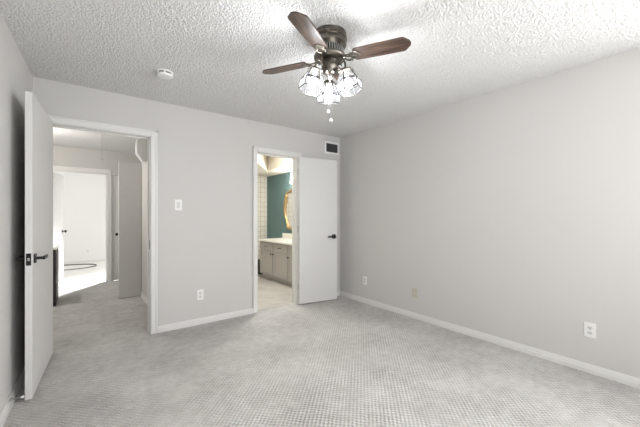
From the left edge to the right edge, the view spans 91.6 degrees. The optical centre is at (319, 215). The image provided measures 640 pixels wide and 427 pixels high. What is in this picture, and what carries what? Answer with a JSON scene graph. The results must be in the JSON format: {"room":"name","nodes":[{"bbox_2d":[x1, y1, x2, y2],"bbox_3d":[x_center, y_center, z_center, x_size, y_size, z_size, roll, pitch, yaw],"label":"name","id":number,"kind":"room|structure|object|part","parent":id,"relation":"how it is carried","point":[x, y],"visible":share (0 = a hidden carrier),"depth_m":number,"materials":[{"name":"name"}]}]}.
{"room":"empty bedroom","nodes":[
{"label":"empty bedroom","id":0,"kind":"room"},
{"bbox_2d":[0,13,32,412],"bbox_3d":[-1.173,0.015,0.706,0.120,2.440,4.754,0,0,-35],"label":"wall","id":1,"kind":"structure","parent":0,"point":[16,78],"depth_m":2.08,"materials":[{"name":"grey paint"}]},
{"bbox_2d":[0,367,24,426],"bbox_3d":[-1.113,1.202,0.739,0.016,0.068,4.729,0,0,-35],"label":"baseboard","id":2,"kind":"structure","parent":1,"relation":"attached to","point":[8,405],"depth_m":2.02,"materials":[{"name":"white paint"}]},
{"bbox_2d":[53,171,105,261],"bbox_3d":[-5.780,0.015,8.495,6.300,2.440,0.120,0,0,-37],"label":"wall","id":3,"kind":"structure","parent":0,"point":[84,193],"depth_m":8.13,"materials":[{"name":"white paint"}]},
{"bbox_2d":[64,259,105,263],"bbox_3d":[-5.739,1.206,8.441,6.060,0.060,0.016,0,0,-37],"label":"baseboard","id":4,"kind":"structure","parent":3,"relation":"attached to","point":[98,260],"depth_m":8.13,"materials":[{"name":"white paint"}]},
{"bbox_2d":[53,145,140,280],"bbox_3d":[-4.124,0.015,5.727,2.420,2.440,0.110,0,0,-37],"label":"wall","id":5,"kind":"structure","parent":0,"point":[62,155],"depth_m":5.69,"materials":[{"name":"grey paint"}]},
{"bbox_2d":[53,172,66,280],"bbox_3d":[-4.837,0.226,5.756,0.103,2.000,0.780,0,0,-26],"label":"door","id":6,"kind":"structure","parent":5,"relation":"in","point":[58,180],"depth_m":5.86,"materials":[{"name":"white paint"}]},
{"bbox_2d":[53,165,111,281],"bbox_3d":[-4.321,0.191,5.577,0.965,2.090,0.152,0,0,-37],"label":"door frame","id":7,"kind":"structure","parent":5,"relation":"attached to","point":[108,173],"depth_m":5.78,"materials":[{"name":"white paint"}]},
{"bbox_2d":[114,176,117,279],"bbox_3d":[-3.607,0.235,6.071,0.700,1.980,0.080,0,0,-37],"label":"door","id":8,"kind":"structure","parent":5,"relation":"in","point":[115,177],"depth_m":5.88,"materials":[{"name":"white paint"}]},
{"bbox_2d":[141,161,146,297],"bbox_3d":[-2.197,0.015,4.159,0.115,2.440,1.760,0,0,-37],"label":"wall","id":9,"kind":"structure","parent":0,"point":[143,164],"depth_m":4.55,"materials":[{"name":"grey paint"}]},
{"bbox_2d":[118,162,140,297],"bbox_3d":[-2.864,0.214,4.691,0.293,2.018,0.034,0,0,-37],"label":"door","id":10,"kind":"structure","parent":9,"relation":"in","point":[129,174],"depth_m":4.67,"materials":[{"name":"white paint"}]},
{"bbox_2d":[135,138,146,161],"bbox_3d":[-2.526,-0.944,4.392,0.124,0.359,0.150,0,0,-37],"label":"wall box","id":11,"kind":"object","parent":9,"relation":"attached to","point":[141,144],"visible":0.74,"depth_m":4.34,"materials":[{"name":"white plastic"}]},
{"bbox_2d":[141,292,146,304],"bbox_3d":[-2.225,1.202,4.088,0.016,0.068,1.680,0,0,-37],"label":"baseboard","id":12,"kind":"structure","parent":9,"relation":"attached to","point":[143,297],"depth_m":4.51,"materials":[{"name":"white paint"}]},
{"bbox_2d":[33,77,339,325],"bbox_3d":[-1.120,0.015,3.801,3.755,2.440,0.115,0,0,-37],"label":"wall","id":13,"kind":"structure","parent":0,"point":[205,158],"depth_m":3.55,"materials":[{"name":"grey paint"}]},
{"bbox_2d":[15,91,52,399],"bbox_3d":[-2.154,0.198,2.401,0.149,2.035,0.851,0,0,-33],"label":"door","id":14,"kind":"structure","parent":13,"relation":"in","point":[38,257],"depth_m":2.20,"materials":[{"name":"white paint"}]},
{"bbox_3d":[-1.924,0.290,2.053,0.025,0.080,0.003,0,0,-33],"label":"latch plate","id":15,"kind":"part","parent":14,"relation":"part of","materials":[{"name":"black metal"}]},
{"bbox_2d":[48,115,157,333],"bbox_3d":[-2.115,0.174,3.043,0.924,2.122,0.157,0,0,-37],"label":"door frame","id":16,"kind":"structure","parent":13,"relation":"attached to","point":[151,136],"depth_m":3.24,"materials":[{"name":"white paint"}]},
{"bbox_2d":[175,200,181,209],"bbox_3d":[-1.547,-0.115,3.397,0.073,0.117,0.011,0,0,-37],"label":"light switch","id":17,"kind":"object","parent":13,"relation":"attached to","point":[178,203],"visible":1,"depth_m":3.39,"materials":[{"name":"white plastic"}]},
{"bbox_2d":[197,289,202,299],"bbox_3d":[-1.363,0.902,3.538,0.073,0.117,0.009,0,0,-37],"label":"wall outlet","id":18,"kind":"object","parent":13,"relation":"attached to","point":[199,292],"visible":1,"depth_m":3.54,"materials":[{"name":"white plastic"}]},
{"bbox_2d":[158,308,252,332],"bbox_3d":[-1.273,1.202,3.602,1.084,0.068,0.016,0,0,-37],"label":"baseboard","id":19,"kind":"structure","parent":13,"relation":"attached to","point":[193,322],"depth_m":3.55,"materials":[{"name":"white paint"}]},
{"bbox_2d":[253,146,300,312],"bbox_3d":[-0.597,0.180,4.199,0.725,2.110,0.157,0,0,-37],"label":"door frame","id":20,"kind":"structure","parent":13,"relation":"attached to","point":[257,151],"depth_m":4.18,"materials":[{"name":"white paint"}]},
{"bbox_2d":[298,157,336,303],"bbox_3d":[-0.028,0.208,4.436,0.606,2.031,0.147,0,0,-26],"label":"door","id":21,"kind":"structure","parent":13,"relation":"in","point":[317,178],"depth_m":4.41,"materials":[{"name":"white paint"}]},
{"bbox_2d":[325,141,338,154],"bbox_3d":[0.181,-1.022,4.712,0.275,0.185,0.013,0,0,-37],"label":"air vent","id":22,"kind":"object","parent":13,"relation":"in","point":[330,147],"visible":1,"depth_m":4.71,"materials":[{"name":"white plastic"}]},
{"bbox_2d":[258,176,266,258],"bbox_3d":[-1.980,0.015,6.600,2.050,2.440,0.100,0,0,-37],"label":"wall","id":23,"kind":"structure","parent":0,"point":[262,181],"depth_m":7.05,"materials":[{"name":"beige tile"}]},
{"bbox_2d":[258,155,291,176],"bbox_3d":[-1.169,-1.044,5.495,1.900,0.320,2.640,0,0,-37],"label":"ceiling","id":24,"kind":"structure","parent":0,"point":[268,166],"depth_m":5.97,"materials":[{"name":"beige paint"}]},
{"bbox_2d":[267,172,291,237],"bbox_3d":[-0.374,0.015,6.101,0.100,2.440,2.640,0,0,-37],"label":"wall","id":25,"kind":"structure","parent":0,"point":[278,185],"depth_m":6.74,"materials":[{"name":"teal paint"}]},
{"bbox_2d":[282,233,291,238],"bbox_3d":[-0.290,0.415,5.890,0.020,0.099,1.622,0,0,-37],"label":"backsplash","id":26,"kind":"structure","parent":25,"relation":"attached to","point":[284,235],"depth_m":6.38,"materials":[{"name":"white stone"}]},
{"bbox_2d":[283,189,291,229],"bbox_3d":[-0.446,-0.110,6.072,0.062,0.884,0.999,0,0,-37],"label":"wall mirror","id":27,"kind":"object","parent":25,"relation":"attached to","point":[287,207],"visible":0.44,"depth_m":6.35,"materials":[{"name":"gold metal"}]},
{"bbox_2d":[286,192,291,227],"bbox_3d":[-0.432,-0.110,6.082,0.012,0.826,0.940,0,0,-37],"label":"mirror glass","id":28,"kind":"object","parent":27,"relation":"attached to","point":[288,194],"depth_m":6.32,"materials":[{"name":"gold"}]},
{"bbox_2d":[0,0,639,153],"bbox_3d":[-1.039,-1.240,2.923,4.690,0.089,8.310,0,0,-37],"label":"ceiling","id":29,"kind":"structure","parent":0,"point":[217,52],"depth_m":2.25,"materials":[{"name":"paint"}]},
{"bbox_2d":[156,68,172,78],"bbox_3d":[-1.301,-1.182,2.607,0.132,0.045,0.132,0,0,33],"label":"smoke detector","id":30,"kind":"object","parent":29,"relation":"attached to","point":[162,73],"visible":1,"depth_m":2.57,"materials":[{"name":"white plastic"}]},
{"bbox_2d":[262,11,410,121],"bbox_3d":[0.066,-0.909,2.062,0.763,0.590,0.763,0,0,-22],"label":"ceiling fan","id":31,"kind":"object","parent":29,"relation":"hanging from","point":[329,41],"visible":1,"depth_m":1.98,"materials":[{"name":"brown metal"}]},
{"bbox_3d":[-0.250,-1.036,2.195,0.357,0.008,0.118,0,11,23],"label":"blade","id":32,"kind":"part","parent":31,"relation":"part of","materials":[{"name":"brown wood"}]},
{"bbox_3d":[-0.067,-1.036,1.747,0.118,0.008,0.357,12,5,22],"label":"blade","id":33,"kind":"part","parent":31,"relation":"part of","materials":[{"name":"brown wood"}]},
{"bbox_3d":[-0.048,-0.858,1.990,0.157,0.157,0.175,0,0,23],"label":"lead frame","id":34,"kind":"part","parent":31,"relation":"part of","materials":[{"name":"grey glass"}]},
{"bbox_3d":[-0.047,-0.851,1.992,0.055,0.066,0.055,0,0,23],"label":"bulb","id":35,"kind":"part","parent":31,"relation":"part of","materials":[{"name":"white glass"}]},
{"bbox_3d":[-0.001,-0.974,2.020,0.076,0.079,0.011,0,0,-32],"label":"light arm","id":36,"kind":"part","parent":31,"relation":"part of","materials":[{"name":"grey metal"}]},
{"bbox_3d":[0.061,-0.858,2.198,0.158,0.157,0.175,0,0,23],"label":"lead frame","id":37,"kind":"part","parent":31,"relation":"part of","materials":[{"name":"grey glass"}]},
{"bbox_3d":[0.060,-0.851,2.196,0.056,0.066,0.055,0,0,23],"label":"bulb","id":38,"kind":"part","parent":31,"relation":"part of","materials":[{"name":"white glass"}]},
{"bbox_3d":[0.136,-0.974,2.026,0.076,0.079,0.011,0,0,28],"label":"light arm","id":39,"kind":"part","parent":31,"relation":"part of","materials":[{"name":"grey metal"}]},
{"bbox_3d":[0.198,-1.036,2.378,0.118,0.008,0.357,-12,-5,22],"label":"blade","id":40,"kind":"part","parent":31,"relation":"part of","materials":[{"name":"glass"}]},
{"bbox_3d":[0.183,-0.851,2.001,0.055,0.066,0.056,0,0,23],"label":"bulb","id":41,"kind":"part","parent":31,"relation":"part of","materials":[{"name":"white glass"}]},
{"bbox_3d":[0.186,-0.858,1.999,0.161,0.157,0.174,0,0,23],"label":"lead frame","id":42,"kind":"part","parent":31,"relation":"part of","materials":[{"name":"grey glass"}]},
{"bbox_3d":[0.381,-1.036,1.930,0.357,0.008,0.118,0,-11,23],"label":"blade","id":43,"kind":"part","parent":31,"relation":"part of","materials":[{"name":"brown wood"}]},
{"bbox_2d":[3,261,639,426],"bbox_3d":[-2.320,1.274,3.953,6.300,0.084,11.500,0,0,-37],"label":"floor","id":44,"kind":"structure","parent":0,"point":[342,361],"depth_m":2.40,"materials":[{"name":"beige carpet"}]},
{"bbox_2d":[53,244,58,306],"bbox_3d":[-3.938,0.836,4.305,0.482,0.800,0.582,0,0,-37],"label":"base cabinet","id":45,"kind":"object","parent":44,"relation":"on","point":[55,247],"visible":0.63,"depth_m":4.23,"materials":[{"name":"black paint"}]},
{"bbox_3d":[-3.759,0.846,4.453,0.006,0.660,0.460,0,0,-37],"label":"panel","id":46,"kind":"part","parent":45,"relation":"part of","materials":[{"name":"grey"}]},
{"bbox_2d":[64,264,96,269],"bbox_3d":[-6.000,1.222,7.309,1.220,0.026,0.963,0,0,-37],"label":"coiled cable","id":47,"kind":"object","parent":44,"relation":"on","point":[66,264],"visible":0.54,"depth_m":7.65,"materials":[{"name":"grey rubber"}]},
{"bbox_2d":[258,259,262,273],"bbox_3d":[-1.246,1.091,6.619,0.280,0.280,0.280,0,0,-37],"label":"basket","id":48,"kind":"object","parent":44,"relation":"on","point":[259,272],"visible":0.2,"depth_m":6.50,"materials":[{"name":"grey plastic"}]},
{"bbox_2d":[260,241,291,286],"bbox_3d":[-0.515,0.866,5.723,0.580,0.731,1.590,0,0,-37],"label":"vanity cabinet","id":49,"kind":"object","parent":44,"relation":"on","point":[275,258],"visible":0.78,"depth_m":5.68,"materials":[{"name":"grey paint"}]},
{"bbox_3d":[-1.034,0.591,5.994,0.019,0.140,0.506,0,0,-37],"label":"drawer","id":50,"kind":"part","parent":49,"relation":"part of","materials":[{"name":"grey paint"}]},
{"bbox_3d":[-1.034,0.905,5.994,0.019,0.450,0.506,0,0,-37],"label":"cabinet door","id":51,"kind":"part","parent":49,"relation":"part of","materials":[{"name":"grey paint"}]},
{"bbox_2d":[258,233,291,244],"bbox_3d":[-0.512,0.432,5.721,0.578,0.134,1.622,0,0,-37],"label":"countertop","id":52,"kind":"structure","parent":49,"relation":"on","point":[286,238],"depth_m":6.02,"materials":[{"name":"white stone"}]},
{"bbox_3d":[-0.713,0.591,5.572,0.019,0.140,0.506,0,0,-37],"label":"drawer","id":53,"kind":"part","parent":49,"relation":"part of","materials":[{"name":"grey paint"}]},
{"bbox_3d":[-0.713,0.905,5.572,0.019,0.450,0.506,0,0,-37],"label":"cabinet door","id":54,"kind":"part","parent":49,"relation":"part of","materials":[{"name":"grey paint"}]},
{"bbox_3d":[-0.392,0.591,5.151,0.019,0.140,0.506,0,0,-37],"label":"drawer","id":55,"kind":"part","parent":49,"relation":"part of","materials":[{"name":"grey paint"}]},
{"bbox_3d":[-0.392,0.905,5.151,0.019,0.450,0.506,0,0,-37],"label":"cabinet door","id":56,"kind":"part","parent":49,"relation":"part of","materials":[{"name":"grey paint"}]},
{"bbox_2d":[340,48,639,378],"bbox_3d":[1.798,0.015,2.969,0.122,2.440,4.745,0,0,-37],"label":"wall","id":57,"kind":"structure","parent":0,"point":[512,213],"depth_m":2.86,"materials":[{"name":"grey paint"}]},
{"bbox_2d":[363,276,366,284],"bbox_3d":[0.634,0.917,4.389,0.009,0.117,0.073,0,0,-37],"label":"wall outlet","id":58,"kind":"object","parent":57,"relation":"attached to","point":[364,277],"visible":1,"depth_m":4.38,"materials":[{"name":"white plastic"}]},
{"bbox_2d":[412,288,416,297],"bbox_3d":[1.135,0.929,3.731,0.008,0.110,0.076,0,0,-37],"label":"blank wall plate","id":59,"kind":"object","parent":57,"relation":"attached to","point":[414,291],"visible":1,"depth_m":3.73,"materials":[{"name":"beige plastic"}]},
{"bbox_2d":[340,291,639,388],"bbox_3d":[1.747,1.202,2.921,0.016,0.068,4.729,0,0,-37],"label":"baseboard","id":60,"kind":"structure","parent":57,"relation":"attached to","point":[628,380],"depth_m":2.84,"materials":[{"name":"white paint"}]},
{"bbox_2d":[584,322,595,338],"bbox_3d":[2.118,0.900,2.441,0.009,0.117,0.073,0,0,-37],"label":"wall outlet","id":61,"kind":"object","parent":57,"relation":"attached to","point":[589,328],"visible":1,"depth_m":2.44,"materials":[{"name":"white plastic"}]}
]}

